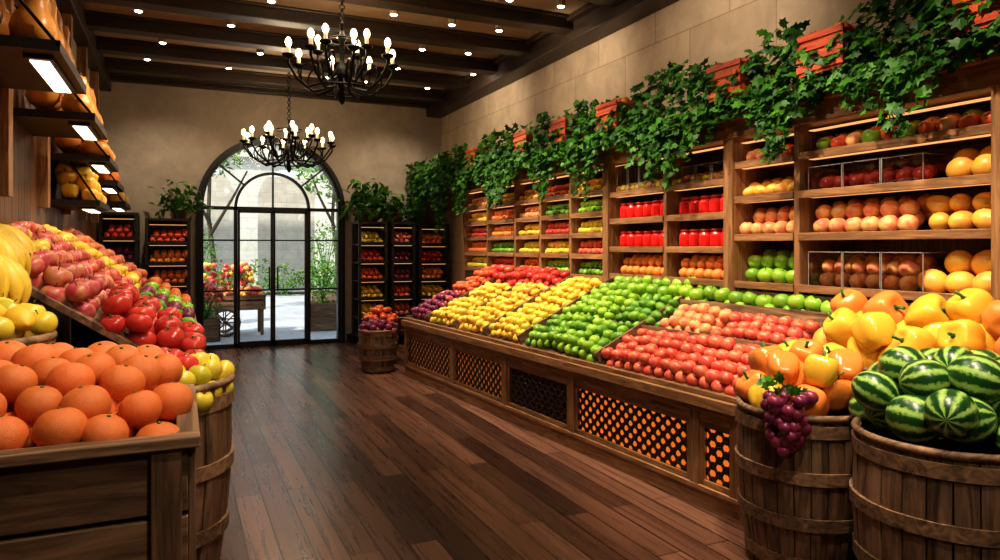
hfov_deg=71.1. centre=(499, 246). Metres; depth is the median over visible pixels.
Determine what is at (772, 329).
apples
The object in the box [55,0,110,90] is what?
trim
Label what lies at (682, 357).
apples
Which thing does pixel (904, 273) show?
peaches
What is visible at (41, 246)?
lemons
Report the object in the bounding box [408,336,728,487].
lattice panels
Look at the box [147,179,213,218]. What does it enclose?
potted fern
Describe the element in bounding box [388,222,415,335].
rack
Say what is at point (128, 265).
apples
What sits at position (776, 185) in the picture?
mango
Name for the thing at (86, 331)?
stand
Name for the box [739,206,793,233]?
peaches
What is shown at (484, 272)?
tomatoes
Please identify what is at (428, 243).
rack
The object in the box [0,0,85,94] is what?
display shelf
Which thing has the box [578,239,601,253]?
apples
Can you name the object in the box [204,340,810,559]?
floor
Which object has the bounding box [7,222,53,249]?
apples
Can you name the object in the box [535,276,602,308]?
lemons
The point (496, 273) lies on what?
tomatoes
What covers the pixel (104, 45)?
ceiling beam
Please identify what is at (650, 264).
tangerines
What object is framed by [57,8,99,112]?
wall
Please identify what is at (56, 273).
apples
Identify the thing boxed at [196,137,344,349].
frame
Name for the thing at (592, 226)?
lemons
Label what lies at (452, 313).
lemons
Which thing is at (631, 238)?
jars
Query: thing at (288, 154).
chandelier
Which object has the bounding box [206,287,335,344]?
ground
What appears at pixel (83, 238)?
apples
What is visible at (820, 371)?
peppers
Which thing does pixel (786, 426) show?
grapes
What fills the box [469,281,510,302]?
lemons
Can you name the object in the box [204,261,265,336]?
cart
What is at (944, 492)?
barrel
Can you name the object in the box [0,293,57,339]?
apples
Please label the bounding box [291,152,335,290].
tree
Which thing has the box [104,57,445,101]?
ceiling beam
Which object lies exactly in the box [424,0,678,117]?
trim
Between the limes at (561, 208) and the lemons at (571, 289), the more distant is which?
the limes at (561, 208)
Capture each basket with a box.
[0,330,57,345]
[358,329,396,373]
[394,322,398,361]
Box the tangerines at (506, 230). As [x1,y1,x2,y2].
[492,225,513,235]
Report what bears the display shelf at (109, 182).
attached to the panelling
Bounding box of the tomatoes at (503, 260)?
[492,257,513,268]
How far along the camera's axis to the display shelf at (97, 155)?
5.69 m
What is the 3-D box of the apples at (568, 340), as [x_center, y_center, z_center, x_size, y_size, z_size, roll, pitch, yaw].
[0.599,0.696,5.500,0.372,0.320,1.059,0,0,-28]
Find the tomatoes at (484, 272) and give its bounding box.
[474,265,513,283]
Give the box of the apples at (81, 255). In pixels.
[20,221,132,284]
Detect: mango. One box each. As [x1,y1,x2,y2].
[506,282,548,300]
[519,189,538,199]
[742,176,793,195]
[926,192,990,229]
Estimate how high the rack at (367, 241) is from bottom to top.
1.880 m
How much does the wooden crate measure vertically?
0.995 m
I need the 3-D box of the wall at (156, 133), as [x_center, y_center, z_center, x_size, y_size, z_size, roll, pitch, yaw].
[-3.278,-0.440,10.717,4.950,3.880,0.220,0,0,-25]
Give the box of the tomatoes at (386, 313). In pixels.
[362,304,398,321]
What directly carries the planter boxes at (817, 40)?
on the shelving unit at (978, 79)
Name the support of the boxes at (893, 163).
on the shelving unit at (978, 79)
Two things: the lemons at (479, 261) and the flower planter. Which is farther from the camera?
the flower planter
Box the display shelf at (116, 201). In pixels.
[101,182,130,210]
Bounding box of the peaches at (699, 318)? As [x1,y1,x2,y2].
[660,303,731,333]
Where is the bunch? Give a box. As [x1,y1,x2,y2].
[0,224,36,303]
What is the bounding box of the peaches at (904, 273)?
[819,254,940,290]
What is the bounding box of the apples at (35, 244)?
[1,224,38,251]
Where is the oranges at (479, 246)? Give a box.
[468,241,486,251]
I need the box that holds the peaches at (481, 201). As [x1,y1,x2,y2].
[468,197,486,206]
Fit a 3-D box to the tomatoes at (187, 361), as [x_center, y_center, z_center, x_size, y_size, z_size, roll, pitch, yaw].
[-1.580,0.536,2.965,0.555,0.228,0.453,0,0,-25]
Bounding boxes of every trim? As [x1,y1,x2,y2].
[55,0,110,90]
[110,72,427,107]
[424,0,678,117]
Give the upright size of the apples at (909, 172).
0.146 m
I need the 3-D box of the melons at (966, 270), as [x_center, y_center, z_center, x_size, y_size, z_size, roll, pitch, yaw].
[2.411,0.135,3.615,0.254,0.243,0.423,0,0,-25]
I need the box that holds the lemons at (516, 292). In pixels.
[501,282,543,300]
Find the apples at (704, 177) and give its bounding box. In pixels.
[672,171,720,184]
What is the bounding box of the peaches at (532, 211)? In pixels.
[519,206,538,217]
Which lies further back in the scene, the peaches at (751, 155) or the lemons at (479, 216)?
the lemons at (479, 216)
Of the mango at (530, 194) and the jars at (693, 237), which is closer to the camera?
the jars at (693, 237)
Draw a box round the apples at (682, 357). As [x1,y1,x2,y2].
[601,328,767,395]
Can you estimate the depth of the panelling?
5.18 m
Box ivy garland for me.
[405,0,999,237]
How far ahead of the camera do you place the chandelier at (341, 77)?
6.00 m
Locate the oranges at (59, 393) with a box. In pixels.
[0,340,193,449]
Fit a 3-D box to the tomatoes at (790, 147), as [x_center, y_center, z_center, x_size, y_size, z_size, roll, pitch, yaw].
[1.880,-0.639,4.679,0.170,0.109,0.388,0,0,-25]
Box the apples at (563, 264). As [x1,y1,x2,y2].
[546,258,568,270]
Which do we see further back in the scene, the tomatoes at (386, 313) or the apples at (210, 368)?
the tomatoes at (386, 313)
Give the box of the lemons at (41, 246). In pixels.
[24,240,49,251]
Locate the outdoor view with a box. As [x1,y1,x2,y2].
[204,145,335,290]
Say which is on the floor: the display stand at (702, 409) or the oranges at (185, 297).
the display stand at (702, 409)
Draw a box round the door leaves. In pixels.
[238,210,306,346]
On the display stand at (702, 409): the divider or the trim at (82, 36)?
the divider
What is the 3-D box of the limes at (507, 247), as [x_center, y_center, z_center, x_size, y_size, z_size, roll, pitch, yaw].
[0.119,0.002,8.576,0.238,0.154,0.752,0,0,-25]
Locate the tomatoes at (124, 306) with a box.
[99,282,206,353]
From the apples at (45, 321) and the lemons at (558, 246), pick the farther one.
the lemons at (558, 246)
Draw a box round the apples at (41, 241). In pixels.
[10,224,49,248]
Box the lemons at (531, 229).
[519,223,538,234]
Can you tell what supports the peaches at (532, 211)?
on the shelving unit at (978, 79)
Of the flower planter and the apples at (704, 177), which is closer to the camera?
the apples at (704, 177)
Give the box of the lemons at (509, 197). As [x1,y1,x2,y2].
[493,192,513,203]
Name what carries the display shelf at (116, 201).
attached to the panelling
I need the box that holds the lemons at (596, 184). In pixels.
[578,178,601,191]
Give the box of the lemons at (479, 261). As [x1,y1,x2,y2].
[467,256,486,267]
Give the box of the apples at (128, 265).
[60,227,146,286]
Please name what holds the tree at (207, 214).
on the ground
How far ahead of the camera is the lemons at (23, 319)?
2.54 m
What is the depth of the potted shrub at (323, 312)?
12.71 m
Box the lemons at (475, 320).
[457,296,525,333]
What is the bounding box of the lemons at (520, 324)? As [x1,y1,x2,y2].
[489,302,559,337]
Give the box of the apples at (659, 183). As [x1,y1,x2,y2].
[621,179,662,190]
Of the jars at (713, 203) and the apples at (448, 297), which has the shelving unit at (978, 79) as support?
the jars at (713, 203)
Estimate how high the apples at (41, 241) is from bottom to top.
0.252 m
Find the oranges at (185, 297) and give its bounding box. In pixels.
[147,277,191,302]
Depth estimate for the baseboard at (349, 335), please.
10.99 m
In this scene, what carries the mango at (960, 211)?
on the shelving unit at (978, 79)
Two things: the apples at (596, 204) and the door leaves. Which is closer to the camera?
the apples at (596, 204)
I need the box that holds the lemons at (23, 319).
[0,304,35,338]
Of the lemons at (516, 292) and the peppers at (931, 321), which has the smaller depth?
the peppers at (931, 321)
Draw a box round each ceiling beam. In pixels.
[76,0,530,56]
[86,10,496,74]
[96,36,468,89]
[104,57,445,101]
[327,0,572,34]
[578,0,625,6]
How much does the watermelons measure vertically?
0.409 m
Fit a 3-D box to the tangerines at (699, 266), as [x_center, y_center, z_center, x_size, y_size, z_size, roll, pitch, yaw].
[1.624,0.154,5.351,0.269,0.194,0.613,0,0,-25]
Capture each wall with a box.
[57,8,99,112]
[100,81,440,342]
[441,0,966,290]
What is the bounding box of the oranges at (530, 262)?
[520,258,538,267]
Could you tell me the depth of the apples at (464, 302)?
7.45 m
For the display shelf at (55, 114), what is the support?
attached to the panelling
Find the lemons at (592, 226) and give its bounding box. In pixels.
[578,219,601,232]
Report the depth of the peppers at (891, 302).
3.62 m
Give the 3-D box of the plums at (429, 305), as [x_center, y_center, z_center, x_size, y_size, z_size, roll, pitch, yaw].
[-0.813,0.710,7.979,0.259,0.242,0.575,0,0,-28]
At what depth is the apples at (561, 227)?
7.35 m
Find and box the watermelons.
[848,346,999,452]
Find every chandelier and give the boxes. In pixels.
[239,72,335,172]
[282,0,397,104]
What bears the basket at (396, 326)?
on the floor
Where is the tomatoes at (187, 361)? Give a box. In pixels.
[160,347,198,370]
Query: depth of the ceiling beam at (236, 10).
7.14 m
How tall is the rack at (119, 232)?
1.950 m
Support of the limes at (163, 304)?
on the stand at (86, 331)
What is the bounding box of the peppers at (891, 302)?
[830,289,999,354]
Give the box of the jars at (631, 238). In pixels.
[620,230,663,246]
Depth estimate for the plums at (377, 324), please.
8.32 m
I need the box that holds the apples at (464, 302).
[430,296,482,324]
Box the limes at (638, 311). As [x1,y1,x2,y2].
[615,293,679,328]
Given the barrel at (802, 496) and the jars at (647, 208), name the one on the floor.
the barrel at (802, 496)
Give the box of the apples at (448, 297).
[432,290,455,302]
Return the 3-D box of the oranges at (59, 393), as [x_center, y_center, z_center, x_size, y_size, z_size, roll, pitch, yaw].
[-1.391,0.479,2.035,0.925,0.356,0.725,0,0,-25]
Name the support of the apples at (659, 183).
in the boxes at (893, 163)
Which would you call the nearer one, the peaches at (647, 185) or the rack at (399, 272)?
the peaches at (647, 185)
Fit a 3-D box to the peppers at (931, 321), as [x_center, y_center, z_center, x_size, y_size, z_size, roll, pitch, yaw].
[2.182,0.501,3.064,0.451,0.620,1.655,0,0,-25]
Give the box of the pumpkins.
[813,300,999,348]
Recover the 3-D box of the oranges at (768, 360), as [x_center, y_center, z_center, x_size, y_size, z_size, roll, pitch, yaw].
[1.497,0.632,3.418,0.548,0.366,0.507,0,0,-25]
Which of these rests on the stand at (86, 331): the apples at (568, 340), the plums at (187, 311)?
the plums at (187, 311)
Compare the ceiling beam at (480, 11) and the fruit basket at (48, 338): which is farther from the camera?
the ceiling beam at (480, 11)
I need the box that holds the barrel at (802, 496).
[735,395,856,559]
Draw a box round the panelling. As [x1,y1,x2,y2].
[0,0,103,344]
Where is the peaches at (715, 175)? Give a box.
[682,171,722,182]
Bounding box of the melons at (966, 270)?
[917,250,990,293]
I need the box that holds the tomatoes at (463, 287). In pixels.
[452,275,487,294]
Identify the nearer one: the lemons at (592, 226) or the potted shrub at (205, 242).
the lemons at (592, 226)
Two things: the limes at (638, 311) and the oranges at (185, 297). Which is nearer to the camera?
the limes at (638, 311)
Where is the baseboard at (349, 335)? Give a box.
[347,333,403,342]
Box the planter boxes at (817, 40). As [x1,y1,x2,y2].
[465,0,999,168]
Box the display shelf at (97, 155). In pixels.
[50,137,118,172]
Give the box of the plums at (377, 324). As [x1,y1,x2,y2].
[359,318,396,335]
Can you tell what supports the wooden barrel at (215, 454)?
on the floor
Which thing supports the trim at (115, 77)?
attached to the wall at (156, 133)
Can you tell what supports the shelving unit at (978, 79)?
on the floor
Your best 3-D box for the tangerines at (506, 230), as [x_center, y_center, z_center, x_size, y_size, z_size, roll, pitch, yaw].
[0.126,-0.198,8.579,0.222,0.160,0.742,0,0,-25]
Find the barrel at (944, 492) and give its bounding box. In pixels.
[849,417,999,559]
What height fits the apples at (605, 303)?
0.303 m
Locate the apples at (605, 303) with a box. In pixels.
[562,287,638,320]
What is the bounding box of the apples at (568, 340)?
[529,313,628,361]
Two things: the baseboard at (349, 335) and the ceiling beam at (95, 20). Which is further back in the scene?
the baseboard at (349, 335)
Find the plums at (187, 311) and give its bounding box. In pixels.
[139,285,194,318]
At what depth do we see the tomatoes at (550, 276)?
7.26 m
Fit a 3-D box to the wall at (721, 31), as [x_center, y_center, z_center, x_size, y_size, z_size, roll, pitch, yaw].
[1.802,-0.440,5.799,0.200,3.880,13.450,0,0,-25]
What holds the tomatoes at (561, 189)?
on the shelving unit at (978, 79)
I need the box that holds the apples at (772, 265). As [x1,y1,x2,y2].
[745,248,793,283]
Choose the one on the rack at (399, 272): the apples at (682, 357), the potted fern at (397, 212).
the potted fern at (397, 212)
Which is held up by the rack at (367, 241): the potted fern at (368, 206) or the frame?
the potted fern at (368, 206)
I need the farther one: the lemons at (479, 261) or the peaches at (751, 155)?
the lemons at (479, 261)
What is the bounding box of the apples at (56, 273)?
[29,247,114,317]
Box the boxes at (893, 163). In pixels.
[617,153,953,292]
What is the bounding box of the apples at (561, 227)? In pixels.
[545,221,568,233]
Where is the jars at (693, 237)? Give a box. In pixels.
[679,228,722,245]
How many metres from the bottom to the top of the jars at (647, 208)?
0.145 m
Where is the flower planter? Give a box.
[204,281,224,341]
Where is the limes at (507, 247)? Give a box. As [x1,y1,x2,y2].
[492,241,513,252]
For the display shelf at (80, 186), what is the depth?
5.78 m
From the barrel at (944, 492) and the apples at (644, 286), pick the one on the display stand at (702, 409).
the apples at (644, 286)
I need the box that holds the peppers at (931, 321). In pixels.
[823,288,995,366]
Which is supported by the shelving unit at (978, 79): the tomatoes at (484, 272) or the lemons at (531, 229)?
the lemons at (531, 229)
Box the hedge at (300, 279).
[204,258,333,295]
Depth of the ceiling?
7.55 m
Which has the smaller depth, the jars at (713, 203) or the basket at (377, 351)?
the jars at (713, 203)
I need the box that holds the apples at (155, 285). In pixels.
[144,281,193,308]
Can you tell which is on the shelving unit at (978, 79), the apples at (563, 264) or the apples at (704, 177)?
the apples at (563, 264)
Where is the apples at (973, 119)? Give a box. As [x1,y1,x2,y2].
[825,108,990,147]
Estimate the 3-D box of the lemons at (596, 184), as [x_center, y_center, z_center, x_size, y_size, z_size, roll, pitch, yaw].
[0.976,-0.598,6.733,0.237,0.153,0.591,0,0,-25]
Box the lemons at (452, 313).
[439,305,475,326]
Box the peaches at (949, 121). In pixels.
[845,113,962,144]
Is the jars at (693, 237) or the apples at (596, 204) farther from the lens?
the apples at (596, 204)
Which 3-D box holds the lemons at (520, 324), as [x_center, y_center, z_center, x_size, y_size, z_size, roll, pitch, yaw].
[0.216,0.670,6.294,0.473,0.335,0.586,0,0,-25]
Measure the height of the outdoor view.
7.420 m
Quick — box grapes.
[756,371,818,456]
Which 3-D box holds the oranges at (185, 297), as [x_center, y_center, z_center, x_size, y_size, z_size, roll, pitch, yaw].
[-3.179,0.470,6.747,0.384,0.383,0.885,0,0,-25]
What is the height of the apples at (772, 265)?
0.244 m
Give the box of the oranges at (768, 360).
[735,339,863,424]
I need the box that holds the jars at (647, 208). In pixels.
[620,200,663,217]
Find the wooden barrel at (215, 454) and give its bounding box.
[195,373,234,559]
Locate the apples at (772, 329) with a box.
[710,311,819,344]
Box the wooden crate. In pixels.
[0,384,200,559]
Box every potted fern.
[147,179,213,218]
[329,178,405,221]
[378,191,418,222]
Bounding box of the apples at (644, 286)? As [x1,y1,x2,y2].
[599,273,835,312]
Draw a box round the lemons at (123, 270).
[42,224,139,291]
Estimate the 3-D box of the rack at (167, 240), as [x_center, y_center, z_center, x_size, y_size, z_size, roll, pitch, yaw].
[-4.506,0.560,9.507,0.550,1.880,0.460,0,0,-25]
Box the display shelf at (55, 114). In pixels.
[13,72,107,140]
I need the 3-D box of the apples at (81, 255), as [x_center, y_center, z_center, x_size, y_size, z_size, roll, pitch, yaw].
[-2.793,0.098,4.614,0.650,0.552,0.885,0,0,-25]
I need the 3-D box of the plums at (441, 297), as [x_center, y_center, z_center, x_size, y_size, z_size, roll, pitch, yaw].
[-0.602,0.593,8.073,0.179,0.196,0.548,0,0,-28]
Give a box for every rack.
[98,212,139,267]
[145,218,190,297]
[352,221,387,343]
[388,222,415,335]
[411,224,448,313]
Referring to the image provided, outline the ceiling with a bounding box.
[82,0,588,89]
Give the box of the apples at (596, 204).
[578,198,601,212]
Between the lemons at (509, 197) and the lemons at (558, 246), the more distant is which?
the lemons at (509, 197)
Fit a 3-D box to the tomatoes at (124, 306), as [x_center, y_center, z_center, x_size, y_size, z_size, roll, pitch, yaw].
[-1.845,0.418,3.770,0.486,0.460,1.158,0,0,-25]
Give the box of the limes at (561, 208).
[546,202,568,215]
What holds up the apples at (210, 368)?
in the wooden barrel at (215, 454)
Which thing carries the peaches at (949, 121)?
on the shelving unit at (978, 79)
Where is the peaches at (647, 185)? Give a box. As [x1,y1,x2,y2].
[616,180,662,190]
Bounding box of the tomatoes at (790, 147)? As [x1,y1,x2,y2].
[771,143,793,155]
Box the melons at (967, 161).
[946,145,990,176]
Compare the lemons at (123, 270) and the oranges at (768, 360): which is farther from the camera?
the lemons at (123, 270)
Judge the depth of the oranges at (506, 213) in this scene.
8.58 m
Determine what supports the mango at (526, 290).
on the display stand at (702, 409)
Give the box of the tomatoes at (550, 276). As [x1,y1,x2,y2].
[505,265,569,286]
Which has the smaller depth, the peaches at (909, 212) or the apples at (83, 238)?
the peaches at (909, 212)
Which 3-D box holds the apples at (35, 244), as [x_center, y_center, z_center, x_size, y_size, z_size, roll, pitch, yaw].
[-2.287,0.017,3.240,0.239,0.287,0.478,0,0,-25]
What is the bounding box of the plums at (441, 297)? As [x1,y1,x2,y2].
[436,290,461,301]
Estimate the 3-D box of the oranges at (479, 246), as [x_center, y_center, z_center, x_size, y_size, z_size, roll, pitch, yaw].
[-0.209,0.002,9.308,0.224,0.162,0.721,0,0,-25]
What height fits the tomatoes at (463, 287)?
0.266 m
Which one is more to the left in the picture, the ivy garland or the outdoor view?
the outdoor view
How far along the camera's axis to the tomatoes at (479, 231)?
9.31 m
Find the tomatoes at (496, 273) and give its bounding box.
[480,263,508,280]
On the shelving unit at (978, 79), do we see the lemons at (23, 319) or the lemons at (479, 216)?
the lemons at (479, 216)
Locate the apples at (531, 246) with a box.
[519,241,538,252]
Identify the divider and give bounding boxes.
[426,272,831,363]
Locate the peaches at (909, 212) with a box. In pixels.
[813,194,933,231]
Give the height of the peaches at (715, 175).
0.108 m
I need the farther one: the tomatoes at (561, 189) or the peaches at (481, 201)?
the peaches at (481, 201)
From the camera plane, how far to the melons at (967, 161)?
3.53 m
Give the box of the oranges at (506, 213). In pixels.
[492,208,513,219]
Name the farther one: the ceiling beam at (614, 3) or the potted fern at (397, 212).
the potted fern at (397, 212)
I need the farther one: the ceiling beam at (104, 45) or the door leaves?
the door leaves
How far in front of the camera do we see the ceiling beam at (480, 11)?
6.83 m
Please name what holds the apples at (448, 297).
on the display stand at (702, 409)
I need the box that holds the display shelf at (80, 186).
[50,137,109,212]
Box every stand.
[31,283,197,347]
[401,280,821,525]
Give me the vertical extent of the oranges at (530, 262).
0.160 m
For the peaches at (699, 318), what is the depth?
4.75 m
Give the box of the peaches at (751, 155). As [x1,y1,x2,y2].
[746,148,764,159]
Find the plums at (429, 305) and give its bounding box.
[411,298,446,320]
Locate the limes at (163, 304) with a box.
[140,292,195,321]
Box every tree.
[204,150,247,278]
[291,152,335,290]
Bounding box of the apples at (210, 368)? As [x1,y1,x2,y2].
[179,350,234,411]
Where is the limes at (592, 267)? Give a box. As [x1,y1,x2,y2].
[579,260,601,275]
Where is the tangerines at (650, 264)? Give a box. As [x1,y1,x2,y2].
[621,253,663,275]
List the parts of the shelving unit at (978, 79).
shelf led strips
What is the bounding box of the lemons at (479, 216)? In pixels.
[468,212,486,221]
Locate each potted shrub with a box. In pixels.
[204,226,221,316]
[301,257,335,330]
[303,220,335,300]
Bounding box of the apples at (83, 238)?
[61,227,146,289]
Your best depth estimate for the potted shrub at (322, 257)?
15.52 m
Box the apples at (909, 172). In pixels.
[819,159,949,188]
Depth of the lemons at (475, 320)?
6.80 m
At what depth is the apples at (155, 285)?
5.81 m
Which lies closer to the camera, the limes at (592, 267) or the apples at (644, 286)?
the apples at (644, 286)
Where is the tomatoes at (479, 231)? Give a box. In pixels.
[468,227,486,236]
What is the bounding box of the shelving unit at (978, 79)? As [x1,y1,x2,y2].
[425,37,999,311]
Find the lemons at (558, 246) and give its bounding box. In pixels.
[545,240,568,253]
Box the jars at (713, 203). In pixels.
[679,194,722,213]
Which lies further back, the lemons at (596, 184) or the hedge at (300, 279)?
the hedge at (300, 279)
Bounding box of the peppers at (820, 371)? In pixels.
[748,339,846,407]
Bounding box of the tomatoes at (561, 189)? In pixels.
[545,183,568,196]
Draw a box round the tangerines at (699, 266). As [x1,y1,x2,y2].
[679,254,722,279]
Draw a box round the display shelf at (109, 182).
[94,171,123,192]
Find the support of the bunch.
on the stand at (86, 331)
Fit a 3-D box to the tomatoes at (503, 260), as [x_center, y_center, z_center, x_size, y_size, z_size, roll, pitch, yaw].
[0.123,0.199,8.581,0.224,0.155,0.743,0,0,-25]

